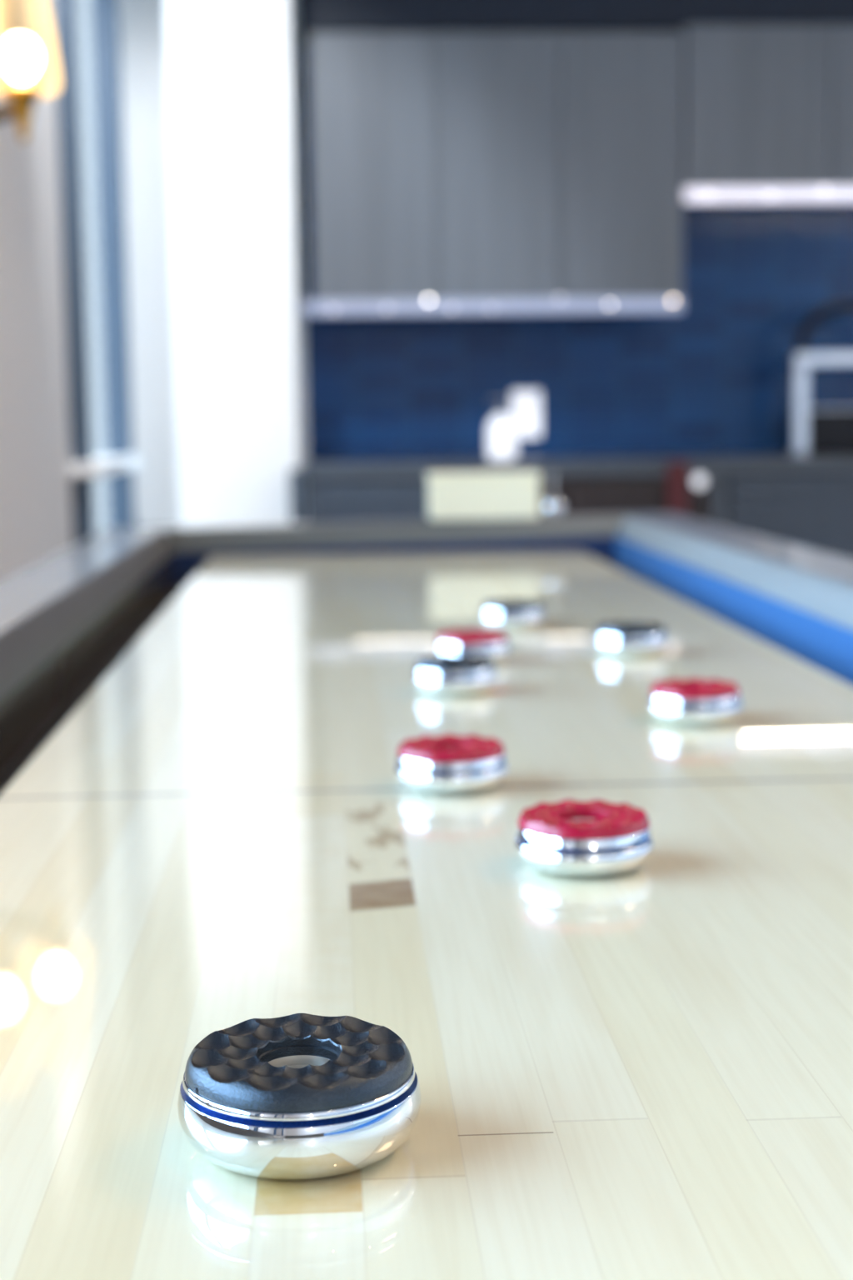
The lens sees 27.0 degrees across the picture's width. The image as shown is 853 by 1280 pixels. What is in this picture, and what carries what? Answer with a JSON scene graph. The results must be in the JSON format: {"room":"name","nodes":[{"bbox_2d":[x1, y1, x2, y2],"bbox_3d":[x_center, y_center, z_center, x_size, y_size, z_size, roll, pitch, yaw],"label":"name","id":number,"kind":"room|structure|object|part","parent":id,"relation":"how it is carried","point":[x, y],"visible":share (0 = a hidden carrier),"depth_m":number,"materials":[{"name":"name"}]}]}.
{"room":"game room","nodes":[
{"label":"game room","id":0,"kind":"room"},
{"bbox_2d":[0,0,73,579],"bbox_3d":[-0.775,-0.538,1.405,0.060,2.800,8.500,-1,7,-3],"label":"wall","id":1,"kind":"structure","parent":0,"point":[37,523],"depth_m":3.99,"materials":[{"name":"white paint"}]},
{"bbox_2d":[0,0,59,142],"bbox_3d":[-0.715,-0.932,2.862,0.227,0.355,0.247,-1,7,-3],"label":"wall sconce","id":2,"kind":"object","parent":1,"relation":"attached to","point":[20,56],"visible":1,"depth_m":2.91,"materials":[{"name":"brown metal"}]},
{"bbox_3d":[-0.733,-0.995,2.792,0.125,0.214,0.125,-1,7,-3],"label":"lamp shade","id":3,"kind":"part","parent":2,"relation":"part of","materials":[{"name":"glass"}]},
{"bbox_3d":[-0.739,-0.850,2.933,0.170,0.086,0.024,-1,7,-3],"label":"arm","id":4,"kind":"part","parent":2,"relation":"part of","materials":[{"name":"brown metal"}]},
{"bbox_3d":[-0.668,-0.957,2.924,0.060,0.069,0.060,-1,7,-3],"label":"bulb","id":5,"kind":"part","parent":2,"relation":"part of","materials":[{"name":"white glass"}]},
{"bbox_2d":[1,81,41,142],"bbox_3d":[-0.666,-0.870,2.934,0.064,0.095,0.064,-1,7,-3],"label":"socket","id":6,"kind":"object","parent":2,"relation":"attached to","point":[22,98],"depth_m":2.92,"materials":[{"name":"gold metal"}]},
{"bbox_3d":[-0.668,-1.011,2.917,0.125,0.214,0.125,-1,7,-3],"label":"lamp shade","id":7,"kind":"part","parent":2,"relation":"part of","materials":[{"name":"orange glass"}]},
{"bbox_2d":[54,0,142,544],"bbox_3d":[-0.921,-0.969,4.921,0.135,2.700,0.970,-1,7,-3],"label":"window","id":8,"kind":"structure","parent":1,"relation":"in","point":[119,463],"depth_m":5.21,"materials":[{"name":"glass"},{"name":"blue paint"},{"name":"bright white paint"}]},
{"bbox_3d":[-0.948,-0.968,4.920,0.001,2.600,0.790,-1,7,-3],"label":"pane","id":9,"kind":"part","parent":8,"relation":"part of","materials":[{"name":"clear glass"}]},
{"bbox_3d":[-0.894,-0.490,4.981,0.094,0.035,0.970,-1,7,-3],"label":"sill","id":10,"kind":"part","parent":8,"relation":"part of","materials":[{"name":"white paint"}]},
{"bbox_2d":[165,0,300,525],"bbox_3d":[-0.558,-1.014,5.253,0.345,2.800,0.320,-1,7,-3],"label":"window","id":11,"kind":"structure","parent":0,"point":[230,62],"depth_m":5.08,"materials":[{"name":"glass"}]},
{"bbox_2d":[299,46,852,459],"bbox_3d":[1.260,-1.105,5.811,4.512,2.800,0.150,-1,7,-3],"label":"wall","id":12,"kind":"structure","parent":0,"point":[712,376],"depth_m":5.72,"materials":[{"name":"blue tile"}]},
{"bbox_2d":[118,0,307,526],"bbox_3d":[-0.682,-1.059,5.628,0.590,2.800,0.012,-1,7,-3],"label":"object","id":13,"kind":"structure","parent":12,"relation":"attached to","point":[142,23],"depth_m":5.60,"materials":[{"name":"white paint"}]},
{"bbox_2d":[301,296,683,315],"bbox_3d":[0.192,-1.025,5.506,1.150,0.048,0.354,-1,7,-3],"label":"light strip","id":14,"kind":"object","parent":12,"relation":"attached to","point":[652,304],"visible":1,"depth_m":5.34,"materials":[{"name":"white plastic"}]},
{"bbox_2d":[310,31,684,299],"bbox_3d":[0.206,-1.430,5.459,1.110,0.773,0.349,-1,7,-3],"label":"upper cabinet","id":15,"kind":"object","parent":12,"relation":"attached to","point":[447,165],"visible":0.91,"depth_m":5.29,"materials":[{"name":"grey wood"}]},
{"bbox_3d":[-0.154,-1.404,5.277,0.367,0.773,0.021,-1,7,-3],"label":"door","id":16,"kind":"part","parent":15,"relation":"part of","materials":[{"name":"grey wood"}]},
{"bbox_3d":[0.215,-1.411,5.296,0.367,0.773,0.021,-1,7,-3],"label":"door","id":17,"kind":"part","parent":15,"relation":"part of","materials":[{"name":"grey wood"}]},
{"bbox_3d":[0.585,-1.417,5.316,0.367,0.773,0.021,-1,7,-3],"label":"door","id":18,"kind":"part","parent":15,"relation":"part of","materials":[{"name":"grey wood"}]},
{"bbox_2d":[511,390,540,437],"bbox_3d":[0.322,-0.728,5.725,0.094,0.150,0.010,-1,7,-3],"label":"outlet plate","id":19,"kind":"object","parent":12,"relation":"attached to","point":[526,405],"visible":0.94,"depth_m":5.72,"materials":[{"name":"white plastic"}]},
{"bbox_2d":[521,400,531,409],"bbox_3d":[0.321,-0.757,5.717,0.034,0.028,0.001,-1,7,-3],"label":"socket","id":20,"kind":"object","parent":19,"relation":"attached to","point":[526,404],"depth_m":5.72,"materials":[{"name":"white plastic"}]},
{"bbox_2d":[521,419,531,428],"bbox_3d":[0.322,-0.697,5.724,0.034,0.028,0.001,-1,7,-3],"label":"socket","id":21,"kind":"object","parent":19,"relation":"attached to","point":[526,423],"depth_m":5.72,"materials":[{"name":"white plastic"}]},
{"bbox_2d":[297,0,852,46],"bbox_3d":[1.483,-2.175,5.491,3.760,0.605,0.250,-1,7,-3],"label":"soffit","id":22,"kind":"structure","parent":12,"relation":"attached to","point":[435,16],"depth_m":5.34,"materials":[{"name":"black paint"}]},
{"bbox_2d":[680,25,852,188],"bbox_3d":[1.642,-1.628,5.514,1.760,0.469,0.349,-1,7,-3],"label":"upper cabinet","id":23,"kind":"object","parent":12,"relation":"attached to","point":[765,105],"visible":0.87,"depth_m":5.31,"materials":[{"name":"grey wood"}]},
{"bbox_3d":[1.431,-1.604,5.339,0.437,0.469,0.021,-1,7,-3],"label":"door","id":24,"kind":"part","parent":23,"relation":"part of","materials":[{"name":"grey wood"}]},
{"bbox_2d":[683,185,852,203],"bbox_3d":[1.645,-1.373,5.543,1.760,0.045,0.354,-1,7,-3],"label":"light strip","id":25,"kind":"object","parent":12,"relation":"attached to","point":[813,193],"visible":1,"depth_m":5.34,"materials":[{"name":"white plastic"}]},
{"bbox_3d":[1.485,0.849,1.775,4.560,0.100,8.650,-1,7,-3],"label":"floor","id":26,"kind":"structure","parent":0,"visible":0},
{"bbox_2d":[289,469,304,522],"bbox_3d":[-0.368,-0.044,5.146,0.038,0.895,0.132,-1,7,-3],"label":"end panel","id":27,"kind":"object","parent":26,"relation":"on","point":[296,476],"visible":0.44,"depth_m":5.04,"materials":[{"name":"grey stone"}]},
{"bbox_2d":[305,479,429,521],"bbox_3d":[-0.170,-0.066,5.437,0.375,0.864,0.648,-1,7,-3],"label":"base cabinet","id":28,"kind":"object","parent":26,"relation":"on","point":[383,499],"visible":0.23,"depth_m":5.07,"materials":[{"name":"grey wood"}]},
{"bbox_2d":[0,511,852,1279],"bbox_3d":[0.046,0.462,1.002,0.826,0.892,3.288,-1,7,-3],"label":"table","id":29,"kind":"object","parent":26,"relation":"on","point":[208,825],"visible":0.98,"depth_m":0.66,"materials":[{"name":"beige wood"}]},
{"bbox_3d":[-0.318,0.131,0.942,0.104,0.192,3.288,-1,7,-3],"label":"rail","id":30,"kind":"part","parent":29,"relation":"part of","materials":[{"name":"grey wood"}]},
{"bbox_2d":[177,1013,421,1179],"bbox_3d":[-0.031,0.112,0.439,0.060,0.025,0.060,-3,8,-21],"label":"puck","id":31,"kind":"object","parent":29,"relation":"on","point":[297,1096],"visible":1,"depth_m":0.42,"materials":[{"name":"silver metal"}]},
{"bbox_3d":[-0.045,-0.073,2.538,0.826,0.202,0.104,-1,7,-3],"label":"rail","id":32,"kind":"part","parent":29,"relation":"part of","materials":[{"name":"grey wood"}]},
{"bbox_2d":[395,733,508,794],"bbox_3d":[0.012,0.060,0.869,0.056,0.022,0.056,-3,7,-16],"label":"puck","id":33,"kind":"object","parent":29,"relation":"on","point":[449,763],"visible":1,"depth_m":0.85,"materials":[{"name":"plastic"}]},
{"bbox_2d":[413,653,497,695],"bbox_3d":[0.019,0.023,1.174,0.056,0.022,0.056,-2,7,-10],"label":"puck","id":34,"kind":"object","parent":29,"relation":"on","point":[445,674],"visible":1,"depth_m":1.15,"materials":[{"name":"silver metal"}]},
{"bbox_2d":[435,629,509,663],"bbox_3d":[0.034,0.005,1.316,0.056,0.022,0.056,-5,8,-33],"label":"puck","id":35,"kind":"object","parent":29,"relation":"on","point":[494,644],"visible":0.91,"depth_m":1.30,"materials":[{"name":"plastic"}]},
{"bbox_2d":[426,470,541,519],"bbox_3d":[0.081,-0.206,2.536,0.159,0.066,0.063,-1,7,-3],"label":"box","id":36,"kind":"object","parent":29,"relation":"on","point":[509,494],"visible":1,"depth_m":2.51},
{"bbox_3d":[0.081,-0.233,2.533,0.159,0.012,0.063,-1,7,-3],"label":"lid","id":37,"kind":"part","parent":36,"relation":"part of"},
{"bbox_2d":[480,599,544,629],"bbox_3d":[0.074,-0.023,1.538,0.057,0.022,0.057,-4,8,-26],"label":"puck","id":38,"kind":"object","parent":29,"relation":"on","point":[512,613],"visible":1,"depth_m":1.52,"materials":[{"name":"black metal"}]},
{"bbox_2d":[542,470,564,517],"bbox_3d":[0.181,-0.207,2.529,0.032,0.066,0.032,-1,7,-3],"label":"shaker","id":39,"kind":"object","parent":29,"relation":"on","point":[552,507],"visible":0.98,"depth_m":2.52,"materials":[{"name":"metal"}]},
{"bbox_3d":[0.180,-0.223,2.527,0.005,0.036,0.006,-1,7,-3],"label":"spout","id":40,"kind":"part","parent":39,"relation":"part of","materials":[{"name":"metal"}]},
{"bbox_2d":[542,495,564,517],"bbox_3d":[0.181,-0.190,2.531,0.032,0.030,0.032,-1,7,-3],"label":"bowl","id":41,"kind":"object","parent":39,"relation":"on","point":[553,507],"depth_m":2.52,"materials":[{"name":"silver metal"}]},
{"bbox_2d":[514,799,654,877],"bbox_3d":[0.063,0.079,0.711,0.056,0.022,0.056,-4,8,-25],"label":"puck","id":42,"kind":"object","parent":29,"relation":"on","point":[567,837],"visible":1,"depth_m":0.69,"materials":[{"name":"silver metal"}]},
{"bbox_2d":[594,621,668,656],"bbox_3d":[0.156,-0.001,1.353,0.056,0.022,0.056,-2,7,-8],"label":"puck","id":43,"kind":"object","parent":29,"relation":"on","point":[620,638],"visible":1,"depth_m":1.33,"materials":[{"name":"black metal"}]},
{"bbox_2d":[647,677,742,725],"bbox_3d":[0.159,0.036,1.049,0.056,0.022,0.056,0,7,6],"label":"puck","id":44,"kind":"object","parent":29,"relation":"on","point":[693,702],"visible":1,"depth_m":1.03,"materials":[{"name":"plastic"}]},
{"bbox_3d":[0.403,0.113,0.979,0.104,0.202,3.288,-1,7,-3],"label":"rail","id":45,"kind":"part","parent":29,"relation":"part of","materials":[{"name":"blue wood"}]},
{"bbox_2d":[537,474,708,521],"bbox_3d":[0.412,-0.077,5.447,0.782,0.868,0.690,-1,7,-3],"label":"base cabinet","id":46,"kind":"object","parent":26,"relation":"on","point":[620,494],"depth_m":5.11,"materials":[{"name":"black wood"}]},
{"bbox_3d":[0.232,-0.083,5.148,0.387,0.758,0.019,-1,7,-3],"label":"door","id":47,"kind":"part","parent":46,"relation":"part of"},
{"bbox_3d":[0.233,-0.081,5.134,0.387,0.758,0.008,-1,7,-3],"label":"door frame","id":48,"kind":"part","parent":46,"relation":"part of","materials":[{"name":"grey"}]},
{"bbox_3d":[0.622,-0.090,5.168,0.387,0.758,0.019,-1,7,-3],"label":"door","id":49,"kind":"part","parent":46,"relation":"part of","materials":[{"name":"black wood"}]},
{"bbox_3d":[0.781,-0.455,5.093,0.040,0.040,0.040,-1,7,-3],"label":"cabinet knob","id":50,"kind":"part","parent":46,"relation":"part of","materials":[{"name":"silver metal"}]},
{"bbox_2d":[707,475,729,526],"bbox_3d":[0.850,-0.050,5.201,0.053,0.863,0.050,-1,7,-3],"label":"base cabinet","id":51,"kind":"object","parent":26,"relation":"on","point":[718,485],"visible":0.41,"depth_m":5.13,"materials":[{"name":"wood"}]},
{"bbox_2d":[728,473,852,559],"bbox_3d":[1.832,-0.104,5.542,1.935,0.864,0.648,-1,7,-3],"label":"base cabinet","id":52,"kind":"object","parent":26,"relation":"on","point":[815,511],"visible":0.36,"depth_m":5.15,"materials":[{"name":"grey wood"}]},
{"bbox_2d":[303,453,852,480],"bbox_3d":[1.212,-0.545,5.456,3.165,0.045,0.675,-1,7,-3],"label":"countertop","id":53,"kind":"structure","parent":52,"relation":"on","point":[762,463],"depth_m":5.09,"materials":[{"name":"stone"}]},
{"bbox_2d":[487,398,517,459],"bbox_3d":[0.233,-0.652,5.482,0.092,0.185,0.092,-1,7,-3],"label":"soap bottle","id":54,"kind":"object","parent":53,"relation":"on","point":[502,428],"visible":1,"depth_m":5.45,"materials":[{"name":"white plastic"}]},
{"bbox_2d":[667,461,688,515],"bbox_3d":[0.721,-0.399,5.098,0.060,0.225,0.014,-1,7,-3],"label":"towel","id":55,"kind":"object","parent":53,"relation":"hanging from","point":[677,472],"visible":0.56,"depth_m":5.09,"materials":[{"name":"red fabric"}]},
{"bbox_2d":[790,300,852,454],"bbox_3d":[1.352,-0.818,5.544,0.426,0.472,0.052,-1,7,-3],"label":"kitchen faucet","id":56,"kind":"object","parent":53,"relation":"on","point":[802,360],"visible":1,"depth_m":5.51,"materials":[{"name":"metal"}]},
{"bbox_3d":[1.164,-0.717,5.546,0.046,0.275,0.052,-1,7,-3],"label":"post","id":57,"kind":"part","parent":56,"relation":"part of","materials":[{"name":"metal"}]},
{"bbox_3d":[1.352,-0.877,5.537,0.426,0.040,0.048,-1,7,-3],"label":"spout","id":58,"kind":"part","parent":56,"relation":"part of","materials":[{"name":"metal"}]},
{"bbox_2d":[808,407,852,454],"bbox_3d":[1.400,-0.674,5.705,0.400,0.145,0.150,-1,7,-3],"label":"kitchen appliance","id":59,"kind":"object","parent":53,"relation":"on","point":[830,429],"visible":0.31,"depth_m":5.62,"materials":[{"name":"black metal"}]},
{"bbox_3d":[1.399,-0.741,5.697,0.380,0.010,0.130,-1,7,-3],"label":"plate","id":60,"kind":"part","parent":59,"relation":"part of","materials":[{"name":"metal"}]},
{"bbox_3d":[1.205,-0.100,5.186,0.641,0.758,0.008,-1,7,-3],"label":"door frame","id":61,"kind":"part","parent":52,"relation":"part of","materials":[{"name":"grey wood"}]}
]}

